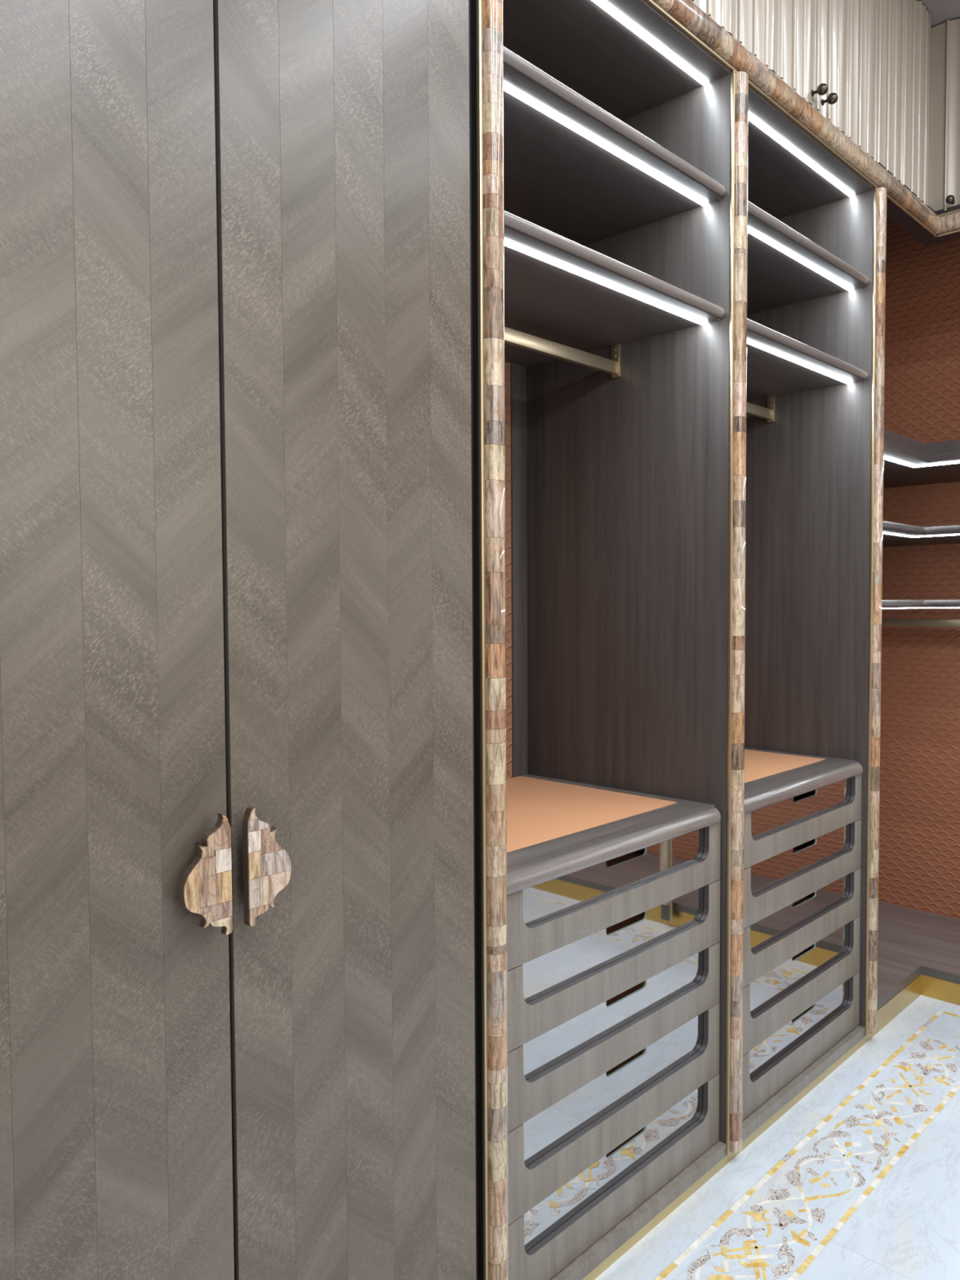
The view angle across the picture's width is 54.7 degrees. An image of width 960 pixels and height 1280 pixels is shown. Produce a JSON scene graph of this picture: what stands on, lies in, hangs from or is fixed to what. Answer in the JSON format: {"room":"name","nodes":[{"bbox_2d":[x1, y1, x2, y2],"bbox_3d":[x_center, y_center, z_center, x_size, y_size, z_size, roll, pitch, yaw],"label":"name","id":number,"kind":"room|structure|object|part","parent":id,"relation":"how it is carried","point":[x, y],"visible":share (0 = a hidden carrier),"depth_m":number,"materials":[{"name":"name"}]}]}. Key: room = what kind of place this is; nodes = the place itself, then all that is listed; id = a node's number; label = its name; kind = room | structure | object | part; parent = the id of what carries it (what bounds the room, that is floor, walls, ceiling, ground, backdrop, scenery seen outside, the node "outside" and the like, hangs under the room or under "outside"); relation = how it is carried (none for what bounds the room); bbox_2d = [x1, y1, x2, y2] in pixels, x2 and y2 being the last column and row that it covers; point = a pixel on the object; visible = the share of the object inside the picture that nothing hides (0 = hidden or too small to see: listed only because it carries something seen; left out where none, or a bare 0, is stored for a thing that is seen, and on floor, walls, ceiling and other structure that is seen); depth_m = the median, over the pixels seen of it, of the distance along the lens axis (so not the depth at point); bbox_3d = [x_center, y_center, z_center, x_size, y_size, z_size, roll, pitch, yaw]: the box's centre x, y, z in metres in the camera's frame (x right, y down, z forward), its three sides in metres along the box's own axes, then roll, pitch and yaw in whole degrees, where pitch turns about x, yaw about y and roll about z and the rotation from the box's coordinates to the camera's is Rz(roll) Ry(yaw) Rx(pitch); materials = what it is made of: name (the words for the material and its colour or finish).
{"room":"walk-in closet","nodes":[
{"label":"walk-in closet","id":0,"kind":"room"},
{"bbox_2d":[595,995,959,1279],"bbox_3d":[0.834,1.358,0.804,3.650,0.061,5.625,2,3,44],"label":"floor","id":1,"kind":"structure","parent":0,"point":[860,1179],"depth_m":2.16,"materials":[{"name":"white stone"}]},
{"bbox_2d":[0,0,478,1279],"bbox_3d":[-0.550,0.017,1.438,0.654,2.585,0.974,2,3,44],"label":"wardrobe","id":2,"kind":"object","parent":1,"relation":"on","point":[237,981],"visible":1,"depth_m":1.24,"materials":[{"name":"grey"}]},
{"bbox_3d":[-0.360,0.305,1.199,0.033,0.159,0.068,2,3,44],"label":"handle","id":3,"kind":"part","parent":2,"relation":"part of","materials":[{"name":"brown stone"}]},
{"bbox_3d":[-0.183,-0.020,1.412,0.020,2.507,0.465,2,3,44],"label":"door","id":4,"kind":"part","parent":2,"relation":"part of","materials":[{"name":"grey"}]},
{"bbox_3d":[-0.296,0.301,1.265,0.033,0.159,0.067,2,3,44],"label":"handle","id":5,"kind":"part","parent":2,"relation":"part of","materials":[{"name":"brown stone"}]},
{"bbox_2d":[644,0,941,237],"bbox_3d":[0.417,-1.342,1.958,0.028,0.072,3.242,2,3,44],"label":"crown molding","id":6,"kind":"structure","parent":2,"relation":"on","point":[687,16],"depth_m":2.31,"materials":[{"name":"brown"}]},
{"bbox_2d":[644,0,738,44],"bbox_3d":[0.106,-1.706,2.052,0.660,0.628,0.836,2,3,44],"label":"upper cabinet","id":7,"kind":"object","parent":6,"relation":"on","point":[725,13],"visible":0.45,"depth_m":2.12,"materials":[{"name":"beige wood"}]},
{"bbox_3d":[0.452,-1.703,2.010,0.024,0.622,0.416,2,3,44],"label":"door","id":8,"kind":"part","parent":7,"relation":"part of","materials":[{"name":"beige paint"}]},
{"bbox_2d":[701,0,879,161],"bbox_3d":[0.688,-1.734,2.655,0.660,0.628,0.836,2,3,44],"label":"upper cabinet","id":9,"kind":"object","parent":6,"relation":"on","point":[826,51],"visible":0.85,"depth_m":2.52,"materials":[{"name":"beige wood"}]},
{"bbox_3d":[0.743,-1.717,2.311,0.024,0.622,0.416,2,3,44],"label":"door","id":10,"kind":"part","parent":9,"relation":"part of","materials":[{"name":"beige paint"}]},
{"bbox_3d":[0.890,-1.440,2.430,0.042,0.028,0.027,2,3,44],"label":"knob","id":11,"kind":"part","parent":9,"relation":"part of","materials":[{"name":"brown metal"}]},
{"bbox_3d":[0.933,-1.442,2.474,0.042,0.028,0.027,2,3,44],"label":"knob","id":12,"kind":"part","parent":9,"relation":"part of","materials":[{"name":"brown metal"}]},
{"bbox_3d":[1.033,-1.731,2.612,0.024,0.622,0.416,2,3,44],"label":"door","id":13,"kind":"part","parent":9,"relation":"part of","materials":[{"name":"beige paint"}]},
{"bbox_2d":[475,0,508,1279],"bbox_3d":[0.027,-0.007,1.597,0.024,2.562,0.058,2,3,44],"label":"trim strip","id":14,"kind":"object","parent":1,"relation":"on","point":[489,13],"visible":1,"depth_m":1.58,"materials":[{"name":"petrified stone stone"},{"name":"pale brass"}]},
{"bbox_3d":[0.005,-0.007,1.585,0.008,2.562,0.010,2,3,44],"label":"gold trim","id":15,"kind":"part","parent":14,"relation":"part of","materials":[{"name":"gold metal"}]},
{"bbox_2d":[549,1025,870,1279],"bbox_3d":[0.045,1.253,2.106,0.602,0.054,2.748,2,3,44],"label":"baseboard","id":16,"kind":"structure","parent":1,"relation":"on","point":[606,1251],"depth_m":2.15,"materials":[{"name":"grey wood"}]},
{"bbox_2d":[470,0,731,1279],"bbox_3d":[0.077,-0.028,2.130,0.645,2.564,0.844,2,3,44],"label":"bay","id":17,"kind":"object","parent":16,"relation":"on","point":[617,122],"visible":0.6,"depth_m":2.18,"materials":[{"name":"grey wood"}]},
{"bbox_3d":[-0.203,-0.013,1.829,0.629,2.561,0.024,2,3,44],"label":"panel","id":18,"kind":"part","parent":17,"relation":"part of","materials":[{"name":"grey wood"}]},
{"bbox_3d":[-0.172,-0.048,2.327,0.012,2.520,0.737,2,3,44],"label":"panel","id":19,"kind":"part","parent":17,"relation":"part of","materials":[{"name":"brown wood"}]},
{"bbox_3d":[0.078,-0.684,2.099,0.015,0.031,0.776,2,3,44],"label":"hanging rail","id":20,"kind":"part","parent":17,"relation":"part of","materials":[{"name":"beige metal"}]},
{"bbox_3d":[0.300,0.942,1.973,0.005,0.108,0.687,2,3,44],"label":"glass pane","id":21,"kind":"part","parent":17,"relation":"part of","materials":[{"name":"clear glass"}]},
{"bbox_3d":[0.299,0.785,1.967,0.005,0.090,0.687,2,3,44],"label":"glass pane","id":22,"kind":"part","parent":17,"relation":"part of","materials":[{"name":"clear glass"}]},
{"bbox_3d":[0.298,0.636,1.961,0.005,0.094,0.687,2,3,44],"label":"glass pane","id":23,"kind":"part","parent":17,"relation":"part of","materials":[{"name":"clear glass"}]},
{"bbox_3d":[0.297,0.493,1.955,0.005,0.091,0.687,2,3,44],"label":"glass pane","id":24,"kind":"part","parent":17,"relation":"part of","materials":[{"name":"clear glass"}]},
{"bbox_3d":[0.301,1.143,1.966,0.014,0.164,0.788,2,3,44],"label":"drawer","id":25,"kind":"part","parent":17,"relation":"part of","materials":[{"name":"grey wood"}]},
{"bbox_3d":[0.301,1.111,1.980,0.005,0.100,0.687,2,3,44],"label":"glass pane","id":26,"kind":"part","parent":17,"relation":"part of","materials":[{"name":"clear glass"}]},
{"bbox_3d":[0.300,0.973,1.959,0.014,0.172,0.788,2,3,44],"label":"drawer","id":27,"kind":"part","parent":17,"relation":"part of","materials":[{"name":"grey wood"}]},
{"bbox_3d":[0.299,0.812,1.953,0.014,0.146,0.788,2,3,44],"label":"drawer","id":28,"kind":"part","parent":17,"relation":"part of","materials":[{"name":"grey wood"}]},
{"bbox_3d":[0.298,0.663,1.947,0.014,0.149,0.788,2,3,44],"label":"drawer","id":29,"kind":"part","parent":17,"relation":"part of","materials":[{"name":"grey wood"}]},
{"bbox_3d":[0.297,0.517,1.941,0.014,0.140,0.788,2,3,44],"label":"drawer","id":30,"kind":"part","parent":17,"relation":"part of","materials":[{"name":"grey wood"}]},
{"bbox_2d":[506,773,720,894],"bbox_3d":[0.085,0.420,2.142,0.624,0.034,0.796,2,3,44],"label":"countertop","id":31,"kind":"structure","parent":17,"relation":"on","point":[529,866],"depth_m":1.93,"materials":[{"name":"grey wood"}]},
{"bbox_3d":[0.079,-0.757,2.094,0.623,0.025,0.796,2,3,44],"label":"shelf","id":32,"kind":"part","parent":17,"relation":"part of","materials":[{"name":"grey wood"}]},
{"bbox_3d":[0.077,-1.036,2.083,0.623,0.025,0.796,2,3,44],"label":"shelf","id":33,"kind":"part","parent":17,"relation":"part of","materials":[{"name":"grey wood"}]},
{"bbox_3d":[0.076,-1.306,2.072,0.626,0.006,0.798,2,3,44],"label":"panel","id":34,"kind":"part","parent":17,"relation":"part of","materials":[{"name":"grey wood"}]},
{"bbox_3d":[0.367,-0.040,2.419,0.629,2.561,0.024,2,3,44],"label":"panel","id":35,"kind":"part","parent":17,"relation":"part of","materials":[{"name":"grey wood"}]},
{"bbox_2d":[742,85,874,1119],"bbox_3d":[0.672,-0.056,2.747,0.645,2.564,0.868,2,3,44],"label":"bay","id":36,"kind":"object","parent":16,"relation":"on","point":[810,258],"visible":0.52,"depth_m":2.81,"materials":[{"name":"grey wood"}]},
{"bbox_3d":[0.666,-0.711,2.708,0.015,0.031,0.778,2,3,44],"label":"hanging rail","id":37,"kind":"part","parent":36,"relation":"part of","materials":[{"name":"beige metal"}]},
{"bbox_3d":[0.897,1.083,2.597,0.005,0.100,0.673,2,3,44],"label":"glass pane","id":38,"kind":"part","parent":36,"relation":"part of","materials":[{"name":"clear glass"}]},
{"bbox_3d":[0.896,0.914,2.590,0.005,0.108,0.673,2,3,44],"label":"glass pane","id":39,"kind":"part","parent":36,"relation":"part of","materials":[{"name":"clear glass"}]},
{"bbox_3d":[0.895,0.757,2.584,0.005,0.090,0.673,2,3,44],"label":"glass pane","id":40,"kind":"part","parent":36,"relation":"part of","materials":[{"name":"clear glass"}]},
{"bbox_3d":[0.894,0.608,2.578,0.005,0.094,0.673,2,3,44],"label":"glass pane","id":41,"kind":"part","parent":36,"relation":"part of","materials":[{"name":"clear glass"}]},
{"bbox_3d":[0.889,1.115,2.575,0.014,0.164,0.790,2,3,44],"label":"drawer","id":42,"kind":"part","parent":36,"relation":"part of","materials":[{"name":"grey wood"}]},
{"bbox_3d":[0.893,0.465,2.572,0.005,0.091,0.673,2,3,44],"label":"glass pane","id":43,"kind":"part","parent":36,"relation":"part of","materials":[{"name":"clear glass"}]},
{"bbox_3d":[0.888,0.946,2.568,0.014,0.172,0.790,2,3,44],"label":"drawer","id":44,"kind":"part","parent":36,"relation":"part of","materials":[{"name":"grey wood"}]},
{"bbox_3d":[0.887,0.785,2.562,0.014,0.146,0.790,2,3,44],"label":"drawer","id":45,"kind":"part","parent":36,"relation":"part of","materials":[{"name":"grey wood"}]},
{"bbox_3d":[0.886,0.635,2.556,0.014,0.149,0.790,2,3,44],"label":"drawer","id":46,"kind":"part","parent":36,"relation":"part of","materials":[{"name":"grey wood"}]},
{"bbox_3d":[0.885,0.489,2.550,0.014,0.140,0.790,2,3,44],"label":"drawer","id":47,"kind":"part","parent":36,"relation":"part of","materials":[{"name":"grey wood"}]},
{"bbox_2d":[744,747,862,813],"bbox_3d":[0.673,0.392,2.751,0.624,0.034,0.798,2,3,44],"label":"countertop","id":48,"kind":"structure","parent":36,"relation":"on","point":[766,791],"depth_m":2.57,"materials":[{"name":"grey wood"}]},
{"bbox_3d":[0.667,-0.785,2.703,0.623,0.025,0.798,2,3,44],"label":"shelf","id":49,"kind":"part","parent":36,"relation":"part of","materials":[{"name":"grey wood"}]},
{"bbox_3d":[0.665,-1.064,2.692,0.623,0.025,0.798,2,3,44],"label":"shelf","id":50,"kind":"part","parent":36,"relation":"part of","materials":[{"name":"grey wood"}]},
{"bbox_3d":[0.664,-1.333,2.681,0.626,0.006,0.800,2,3,44],"label":"panel","id":51,"kind":"part","parent":36,"relation":"part of","materials":[{"name":"grey wood"}]},
{"bbox_2d":[866,162,959,245],"bbox_3d":[2.305,-1.368,2.092,2.650,0.092,0.542,2,3,44],"label":"trim","id":52,"kind":"structure","parent":36,"relation":"on","point":[894,213],"depth_m":3.06,"materials":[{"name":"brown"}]},
{"bbox_2d":[844,0,946,211],"bbox_3d":[1.158,-1.756,3.156,0.640,0.628,0.535,2,3,44],"label":"upper cabinet","id":53,"kind":"object","parent":52,"relation":"on","point":[911,92],"visible":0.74,"depth_m":2.97,"materials":[{"name":"beige wood"}]},
{"bbox_3d":[1.325,-1.744,2.914,0.024,0.622,0.416,2,3,44],"label":"door","id":54,"kind":"part","parent":53,"relation":"part of","materials":[{"name":"beige paint"}]},
{"bbox_3d":[1.485,-1.752,3.083,0.023,0.622,0.045,2,3,44],"label":"stepped post","id":55,"kind":"part","parent":53,"relation":"part of","materials":[{"name":"beige paint"}]},
{"bbox_2d":[937,208,959,237],"bbox_3d":[2.473,-1.364,2.224,2.592,0.072,0.028,2,3,44],"label":"crown molding","id":56,"kind":"structure","parent":52,"relation":"attached to","point":[950,221],"depth_m":3.09,"materials":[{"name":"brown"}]},
{"bbox_2d":[725,70,748,1155],"bbox_3d":[0.615,-0.035,2.205,0.024,2.562,0.058,2,3,44],"label":"trim strip","id":57,"kind":"object","parent":1,"relation":"on","point":[740,80],"visible":1,"depth_m":2.19,"materials":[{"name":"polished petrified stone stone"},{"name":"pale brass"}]},
{"bbox_3d":[0.593,-0.034,2.193,0.008,2.562,0.010,2,3,44],"label":"gold trim","id":58,"kind":"part","parent":57,"relation":"part of","materials":[{"name":"gold metal"}]},
{"bbox_2d":[864,186,886,1035],"bbox_3d":[1.204,-0.063,2.815,0.024,2.562,0.058,2,3,44],"label":"trim strip","id":59,"kind":"object","parent":1,"relation":"on","point":[880,193],"visible":1,"depth_m":2.80,"materials":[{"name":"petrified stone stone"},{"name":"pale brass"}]},
{"bbox_3d":[1.182,-0.062,2.803,0.008,2.562,0.010,2,3,44],"label":"gold trim","id":60,"kind":"part","parent":59,"relation":"part of","materials":[{"name":"gold metal"}]},
{"bbox_2d":[870,901,959,1038],"bbox_3d":[2.280,1.198,2.584,3.248,0.102,1.046,2,3,44],"label":"cabinet base","id":61,"kind":"object","parent":1,"relation":"on","point":[918,951],"visible":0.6,"depth_m":3.27,"materials":[{"name":"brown wood"}]},
{"bbox_2d":[878,216,959,919],"bbox_3d":[2.777,-0.385,2.816,3.730,3.360,0.080,2,3,44],"label":"wall","id":62,"kind":"structure","parent":0,"point":[919,811],"depth_m":3.73,"materials":[{"name":"brown leather"}]},
{"bbox_2d":[883,429,959,488],"bbox_3d":[2.269,-0.607,2.511,3.248,0.070,1.046,2,3,44],"label":"corner shelf","id":63,"kind":"object","parent":62,"relation":"attached to","point":[908,461],"visible":0.37,"depth_m":3.11,"materials":[{"name":"grey wood"}]},
{"bbox_2d":[943,17,959,211],"bbox_3d":[2.056,-1.756,3.023,0.836,0.628,0.660,2,3,44],"label":"upper cabinet","id":64,"kind":"object","parent":62,"relation":"attached to","point":[952,132],"visible":1,"depth_m":3.10,"materials":[{"name":"beige wood"}]},
{"bbox_3d":[1.564,-1.462,3.082,0.027,0.028,0.042,2,3,44],"label":"knob","id":65,"kind":"part","parent":64,"relation":"part of","materials":[{"name":"brown metal"}]},
{"bbox_2d":[915,0,959,27],"bbox_3d":[0.814,-2.002,0.740,3.750,0.060,5.725,2,3,44],"label":"ceiling","id":66,"kind":"structure","parent":0,"point":[940,11],"depth_m":3.05,"materials":[{"name":"grey paint"}]},
{"bbox_3d":[-0.517,-0.335,2.032,0.080,3.360,5.625,2,3,44],"label":"wall","id":67,"kind":"structure","parent":0,"visible":0},
{"bbox_2d":[881,599,959,608],"bbox_3d":[2.272,-0.102,2.532,3.248,0.030,1.046,2,3,44],"label":"corner shelf","id":68,"kind":"object","parent":67,"relation":"attached to","point":[941,603],"visible":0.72,"depth_m":3.08,"materials":[{"name":"grey wood"}]},
{"bbox_2d":[881,618,959,626],"bbox_3d":[2.409,-0.062,2.705,3.170,0.074,0.016,2,3,44],"label":"wall rail","id":69,"kind":"object","parent":68,"relation":"hanging from","point":[885,622],"visible":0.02,"depth_m":3.44,"materials":[{"name":"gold metal"}]},
{"bbox_2d":[882,520,959,546],"bbox_3d":[2.271,-0.347,2.522,3.248,0.030,1.046,2,3,44],"label":"corner shelf","id":70,"kind":"object","parent":67,"relation":"attached to","point":[894,534],"visible":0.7,"depth_m":3.14,"materials":[{"name":"grey wood"}]}
]}

